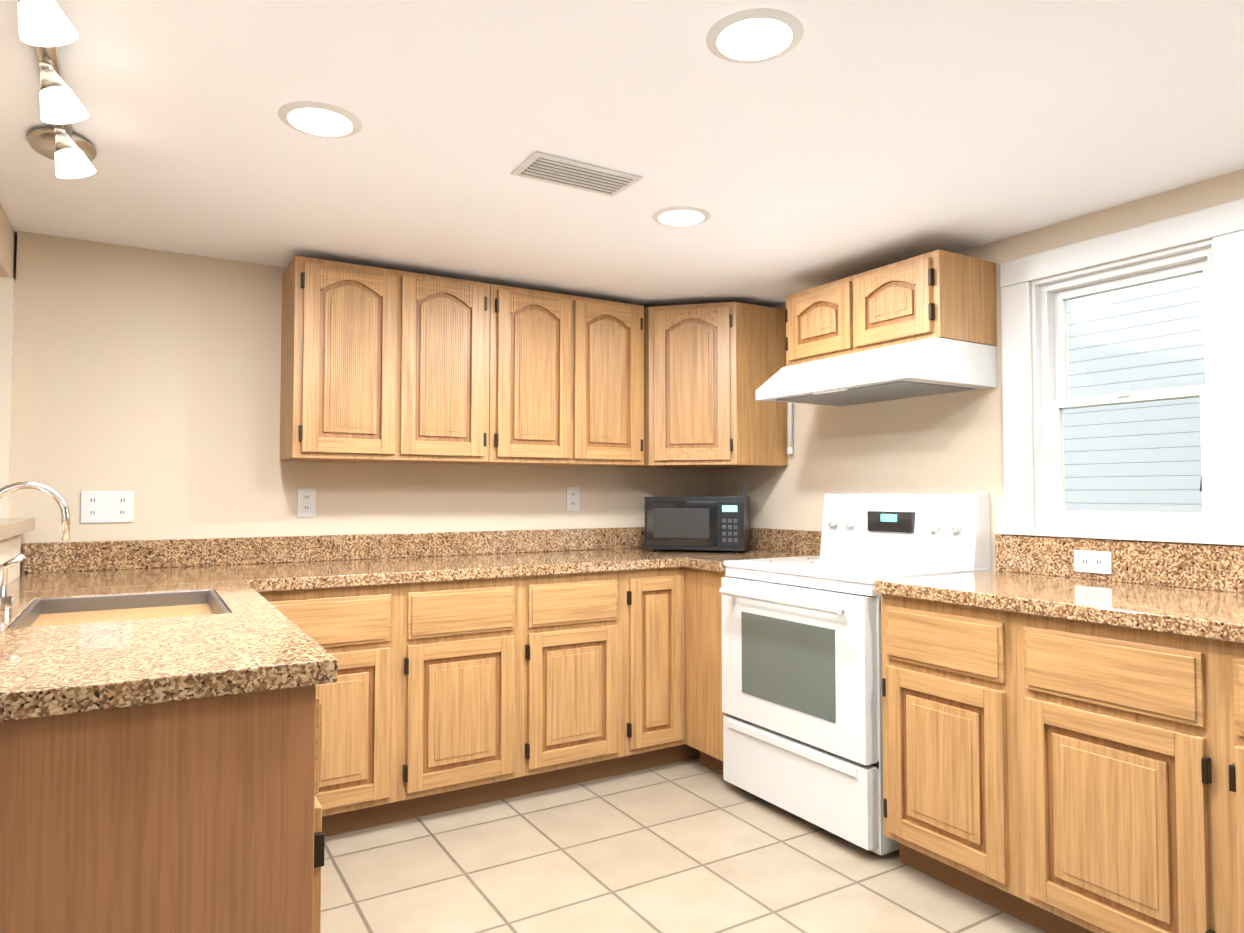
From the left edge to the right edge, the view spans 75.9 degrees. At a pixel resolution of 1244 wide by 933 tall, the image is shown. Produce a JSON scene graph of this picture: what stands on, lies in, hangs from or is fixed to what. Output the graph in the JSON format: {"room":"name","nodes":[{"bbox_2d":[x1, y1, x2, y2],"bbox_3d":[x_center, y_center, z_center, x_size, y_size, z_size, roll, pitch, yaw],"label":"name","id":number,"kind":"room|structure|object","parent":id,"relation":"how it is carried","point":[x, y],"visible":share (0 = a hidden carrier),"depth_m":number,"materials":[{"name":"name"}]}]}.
{"room":"kitchen","nodes":[
{"label":"kitchen","id":0,"kind":"room"},
{"bbox_2d":[0,276,15,517],"bbox_3d":[-3.847,0.285,1.798,3.950,1.930,0.240,1,-2,-31],"label":"wall","id":1,"kind":"structure","parent":0,"point":[7,308],"depth_m":2.73,"materials":[{"name":"beige paint"}]},
{"bbox_2d":[10,231,710,574],"bbox_3d":[-0.781,0.257,3.688,3.250,2.110,0.180,1,-2,-31],"label":"wall","id":2,"kind":"structure","parent":0,"point":[151,378],"depth_m":3.07,"materials":[{"name":"beige paint"}]},
{"bbox_2d":[81,491,133,522],"bbox_3d":[-1.878,0.146,2.915,0.162,0.115,0.009,1,-2,-31],"label":"electrical outlet","id":3,"kind":"object","parent":2,"relation":"attached to","point":[106,506],"visible":1,"depth_m":2.91,"materials":[{"name":"white plastic"}]},
{"bbox_2d":[297,489,315,516],"bbox_3d":[-1.292,0.148,3.270,0.070,0.115,0.009,1,-2,-31],"label":"electrical outlet","id":4,"kind":"object","parent":2,"relation":"attached to","point":[306,502],"visible":1,"depth_m":3.27,"materials":[{"name":"white plastic"}]},
{"bbox_2d":[280,256,489,463],"bbox_3d":[-0.965,-0.399,3.290,0.772,0.755,0.340,1,-2,-31],"label":"upper cabinet","id":5,"kind":"object","parent":2,"relation":"attached to","point":[381,365],"visible":1,"depth_m":3.13,"materials":[{"name":"brown wood"}]},
{"bbox_2d":[471,284,643,466],"bbox_3d":[-0.302,-0.386,3.690,0.772,0.755,0.340,1,-2,-31],"label":"upper cabinet","id":6,"kind":"object","parent":2,"relation":"attached to","point":[566,380],"visible":1,"depth_m":3.53,"materials":[{"name":"brown wood"}]},
{"bbox_2d":[566,487,579,510],"bbox_3d":[-0.239,0.159,3.906,0.070,0.115,0.009,1,-2,-31],"label":"electrical outlet","id":7,"kind":"object","parent":2,"relation":"attached to","point":[572,498],"visible":1,"depth_m":3.90,"materials":[{"name":"white plastic"}]},
{"bbox_2d":[620,302,787,468],"bbox_3d":[0.381,-0.377,3.947,0.606,0.755,0.608,1,-2,-31],"label":"upper cabinet","id":8,"kind":"object","parent":2,"relation":"attached to","point":[710,369],"visible":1,"depth_m":3.73,"materials":[{"name":"brown wood"}]},
{"bbox_2d":[0,0,1243,307],"bbox_3d":[-0.667,-0.990,-0.281,7.200,0.120,7.200,1,-2,-31],"label":"ceiling","id":9,"kind":"structure","parent":0,"point":[844,138],"depth_m":2.03,"materials":[{"name":"white paint"}]},
{"bbox_2d":[0,203,16,280],"bbox_3d":[-2.057,-0.868,-1.138,3.940,0.180,7.180,1,-2,-31],"label":"soffit beam","id":10,"kind":"structure","parent":9,"relation":"attached to","point":[8,248],"depth_m":2.68,"materials":[{"name":"beige paint"}]},
{"bbox_2d":[18,0,96,178],"bbox_3d":[-1.238,-0.788,1.721,0.159,0.169,1.089,1,-2,-31],"label":"track light","id":11,"kind":"object","parent":9,"relation":"attached to","point":[46,28],"visible":1,"depth_m":1.62,"materials":[{"name":"silver metal"}]},
{"bbox_2d":[277,101,361,137],"bbox_3d":[-0.744,-0.851,1.970,0.196,0.006,0.196,1,-2,-31],"label":"recessed light","id":12,"kind":"object","parent":9,"relation":"in","point":[319,119],"visible":1,"depth_m":1.95,"materials":[{"name":"white"}]},
{"bbox_2d":[511,151,642,196],"bbox_3d":[-0.129,-0.838,2.306,0.340,0.011,0.170,1,-2,-31],"label":"ceiling vent","id":13,"kind":"object","parent":9,"relation":"in","point":[553,169],"visible":1,"depth_m":2.29,"materials":[{"name":"white metal"}]},
{"bbox_2d":[652,206,710,225],"bbox_3d":[0.197,-0.829,2.655,0.196,0.006,0.196,1,-2,-31],"label":"recessed light","id":14,"kind":"object","parent":9,"relation":"in","point":[681,216],"visible":1,"depth_m":2.64,"materials":[{"name":"white"}]},
{"bbox_2d":[706,8,803,63],"bbox_3d":[0.267,-0.863,1.612,0.196,0.006,0.196,1,-2,-31],"label":"recessed light","id":15,"kind":"object","parent":9,"relation":"in","point":[756,35],"visible":1,"depth_m":1.60,"materials":[{"name":"white"}]},
{"bbox_2d":[321,757,1045,932],"bbox_3d":[-0.667,1.229,-0.355,7.200,0.100,7.200,1,-2,-31],"label":"floor","id":16,"kind":"structure","parent":0,"point":[691,846],"depth_m":2.50,"materials":[{"name":"tile"}]},
{"bbox_2d":[0,534,20,583],"bbox_3d":[-1.581,0.720,1.811,0.125,1.060,2.048,1,-2,-31],"label":"wall","id":17,"kind":"structure","parent":16,"relation":"on","point":[9,548],"depth_m":2.44,"materials":[{"name":"beige paint"}]},
{"bbox_2d":[0,518,34,540],"bbox_3d":[-2.124,0.155,1.491,1.478,0.042,2.055,1,-2,-31],"label":"bar","id":18,"kind":"object","parent":17,"relation":"on","point":[11,527],"visible":1,"depth_m":2.37,"materials":[{"name":"beige wood"}]},
{"bbox_2d":[8,597,229,628],"bbox_3d":[-1.203,0.820,1.907,0.621,0.868,0.750,1,-2,-31],"label":"base cabinet","id":19,"kind":"object","parent":16,"relation":"on","point":[107,611],"depth_m":2.13,"materials":[{"name":"brown wood"}]},
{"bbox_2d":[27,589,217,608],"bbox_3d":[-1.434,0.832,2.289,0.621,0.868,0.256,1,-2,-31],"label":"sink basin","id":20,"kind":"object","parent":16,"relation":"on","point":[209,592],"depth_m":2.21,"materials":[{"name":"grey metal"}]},
{"bbox_2d":[0,685,324,932],"bbox_3d":[-0.889,0.802,1.387,0.621,0.868,0.466,1,-2,-31],"label":"base cabinet","id":21,"kind":"object","parent":16,"relation":"on","point":[202,815],"depth_m":1.23,"materials":[{"name":"brown wood"}]},
{"bbox_2d":[258,583,405,836],"bbox_3d":[-1.178,0.854,2.946,0.535,0.868,0.638,1,-2,-31],"label":"base cabinet","id":22,"kind":"object","parent":16,"relation":"on","point":[363,784],"depth_m":2.75,"materials":[{"name":"brown wood"}]},
{"bbox_2d":[0,575,337,721],"bbox_3d":[-1.115,0.359,1.787,0.638,0.040,1.410,1,-2,-31],"label":"countertop","id":23,"kind":"structure","parent":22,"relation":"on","point":[253,640],"depth_m":1.38,"materials":[{"name":"stone"}]},
{"bbox_2d":[0,481,69,609],"bbox_3d":[-1.379,0.188,1.846,0.174,0.305,0.298,1,-2,-31],"label":"gooseneck faucet","id":24,"kind":"object","parent":23,"relation":"on","point":[6,601],"visible":1,"depth_m":1.83,"materials":[{"name":"silver metal"}]},
{"bbox_2d":[8,589,229,628],"bbox_3d":[-1.236,0.452,1.992,0.421,0.208,0.556,1,-2,-31],"label":"sink basin","id":25,"kind":"object","parent":23,"relation":"in","point":[120,607],"depth_m":2.16,"materials":[{"name":"silver metal"}]},
{"bbox_2d":[7,527,683,590],"bbox_3d":[-0.635,0.356,3.283,3.006,0.145,0.651,1,-2,-31],"label":"countertop","id":26,"kind":"structure","parent":22,"relation":"on","point":[316,561],"depth_m":3.12,"materials":[{"name":"stone"}]},
{"bbox_2d":[645,496,749,552],"bbox_3d":[0.374,0.277,3.899,0.470,0.261,0.339,0,-2,14],"label":"microwave","id":27,"kind":"object","parent":26,"relation":"on","point":[719,523],"visible":1,"depth_m":3.74,"materials":[{"name":"black plastic"}]},
{"bbox_2d":[402,576,525,819],"bbox_3d":[-0.748,0.862,3.206,0.470,0.868,0.638,1,-2,-31],"label":"base cabinet","id":28,"kind":"object","parent":16,"relation":"on","point":[439,696],"depth_m":2.95,"materials":[{"name":"brown wood"}]},
{"bbox_2d":[526,570,629,793],"bbox_3d":[-0.350,0.870,3.446,0.460,0.868,0.638,1,-2,-31],"label":"base cabinet","id":29,"kind":"object","parent":16,"relation":"on","point":[578,624],"depth_m":3.19,"materials":[{"name":"brown wood"}]},
{"bbox_2d":[630,567,685,771],"bbox_3d":[0.008,0.877,3.662,0.375,0.868,0.638,1,-2,-31],"label":"base cabinet","id":30,"kind":"object","parent":16,"relation":"on","point":[657,596],"depth_m":3.39,"materials":[{"name":"brown wood"}]},
{"bbox_2d":[684,527,821,571],"bbox_3d":[0.608,0.364,3.506,0.648,0.145,0.253,1,-2,-31],"label":"countertop","id":31,"kind":"structure","parent":30,"relation":"on","point":[764,542],"depth_m":3.69,"materials":[{"name":"stone"}]},
{"bbox_2d":[719,493,991,855],"bbox_3d":[0.845,0.696,3.040,0.713,1.190,0.763,1,-2,-31],"label":"range","id":32,"kind":"object","parent":16,"relation":"on","point":[802,682],"visible":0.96,"depth_m":2.89,"materials":[{"name":"white metal"}]},
{"bbox_2d":[881,594,1008,913],"bbox_3d":[1.207,0.839,2.509,0.637,0.868,0.460,1,-2,-31],"label":"base cabinet","id":33,"kind":"object","parent":16,"relation":"on","point":[943,664],"depth_m":2.34,"materials":[{"name":"brown wood"}]},
{"bbox_2d":[1001,610,1212,932],"bbox_3d":[1.450,0.826,2.107,0.637,0.868,0.480,1,-2,-31],"label":"base cabinet","id":34,"kind":"object","parent":16,"relation":"on","point":[1046,774],"depth_m":1.95,"materials":[{"name":"brown wood"}]},
{"bbox_2d":[1205,638,1243,932],"bbox_3d":[1.810,0.807,1.513,0.637,0.868,0.910,1,-2,-31],"label":"base cabinet","id":35,"kind":"object","parent":16,"relation":"on","point":[1224,660],"depth_m":1.75,"materials":[{"name":"brown wood"}]},
{"bbox_2d":[875,534,1243,642],"bbox_3d":[1.756,0.288,1.608,0.648,0.171,2.598,1,-2,-31],"label":"countertop","id":36,"kind":"structure","parent":35,"relation":"on","point":[1192,589],"depth_m":2.31,"materials":[{"name":"stone"}]},
{"bbox_2d":[1074,550,1111,573],"bbox_3d":[1.517,0.307,2.574,0.009,0.070,0.115,1,-2,-31],"label":"electrical outlet","id":37,"kind":"object","parent":36,"relation":"attached to","point":[1093,561],"visible":1,"depth_m":2.57,"materials":[{"name":"white plastic"}]},
{"bbox_2d":[711,169,1243,570],"bbox_3d":[2.320,0.184,1.486,0.180,2.110,7.200,1,-2,-31],"label":"wall","id":38,"kind":"structure","parent":0,"point":[947,443],"depth_m":3.17,"materials":[{"name":"beige paint"}]},
{"bbox_2d":[737,482,746,495],"bbox_3d":[0.619,0.136,4.118,0.009,0.115,0.070,1,-2,-31],"label":"electrical outlet","id":39,"kind":"object","parent":38,"relation":"attached to","point":[741,488],"visible":0.75,"depth_m":4.11,"materials":[{"name":"white plastic"}]},
{"bbox_2d":[787,403,793,453],"bbox_3d":[0.800,-0.426,3.807,0.032,0.733,0.032,1,-2,-31],"label":"pipe","id":40,"kind":"object","parent":38,"relation":"attached to","point":[790,449],"visible":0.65,"depth_m":3.79,"materials":[{"name":"white"}]},
{"bbox_2d":[785,249,996,365],"bbox_3d":[1.022,-0.584,3.149,0.340,0.305,0.765,1,-2,-31],"label":"upper cabinet","id":41,"kind":"object","parent":38,"relation":"attached to","point":[939,293],"visible":1,"depth_m":2.90,"materials":[{"name":"brown wood"}]},
{"bbox_2d":[756,337,996,406],"bbox_3d":[0.958,-0.353,3.102,0.484,0.156,0.765,1,-2,-31],"label":"range hood","id":42,"kind":"object","parent":41,"relation":"attached to","point":[930,366],"visible":1,"depth_m":2.88,"materials":[{"name":"white metal"}]},
{"bbox_2d":[999,198,1243,545],"bbox_3d":[1.786,-0.266,2.288,0.150,0.977,1.450,1,-2,-31],"label":"window","id":43,"kind":"structure","parent":38,"relation":"in","point":[1051,297],"depth_m":2.57,"materials":[{"name":"white"}]},
{"label":"outside","id":44,"kind":"structure","parent":0,"visible":0},
{"bbox_3d":[17.688,1.651,14.704,39.800,0.650,60.000,1,-2,-31],"label":"ground","id":45,"kind":"structure","parent":44,"visible":0},
{"bbox_2d":[1063,272,1204,512],"bbox_3d":[2.939,-1.886,10.608,2.200,6.150,9.950,1,-2,-31],"label":"house","id":46,"kind":"structure","parent":45,"relation":"on","point":[1096,490],"depth_m":6.43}
]}

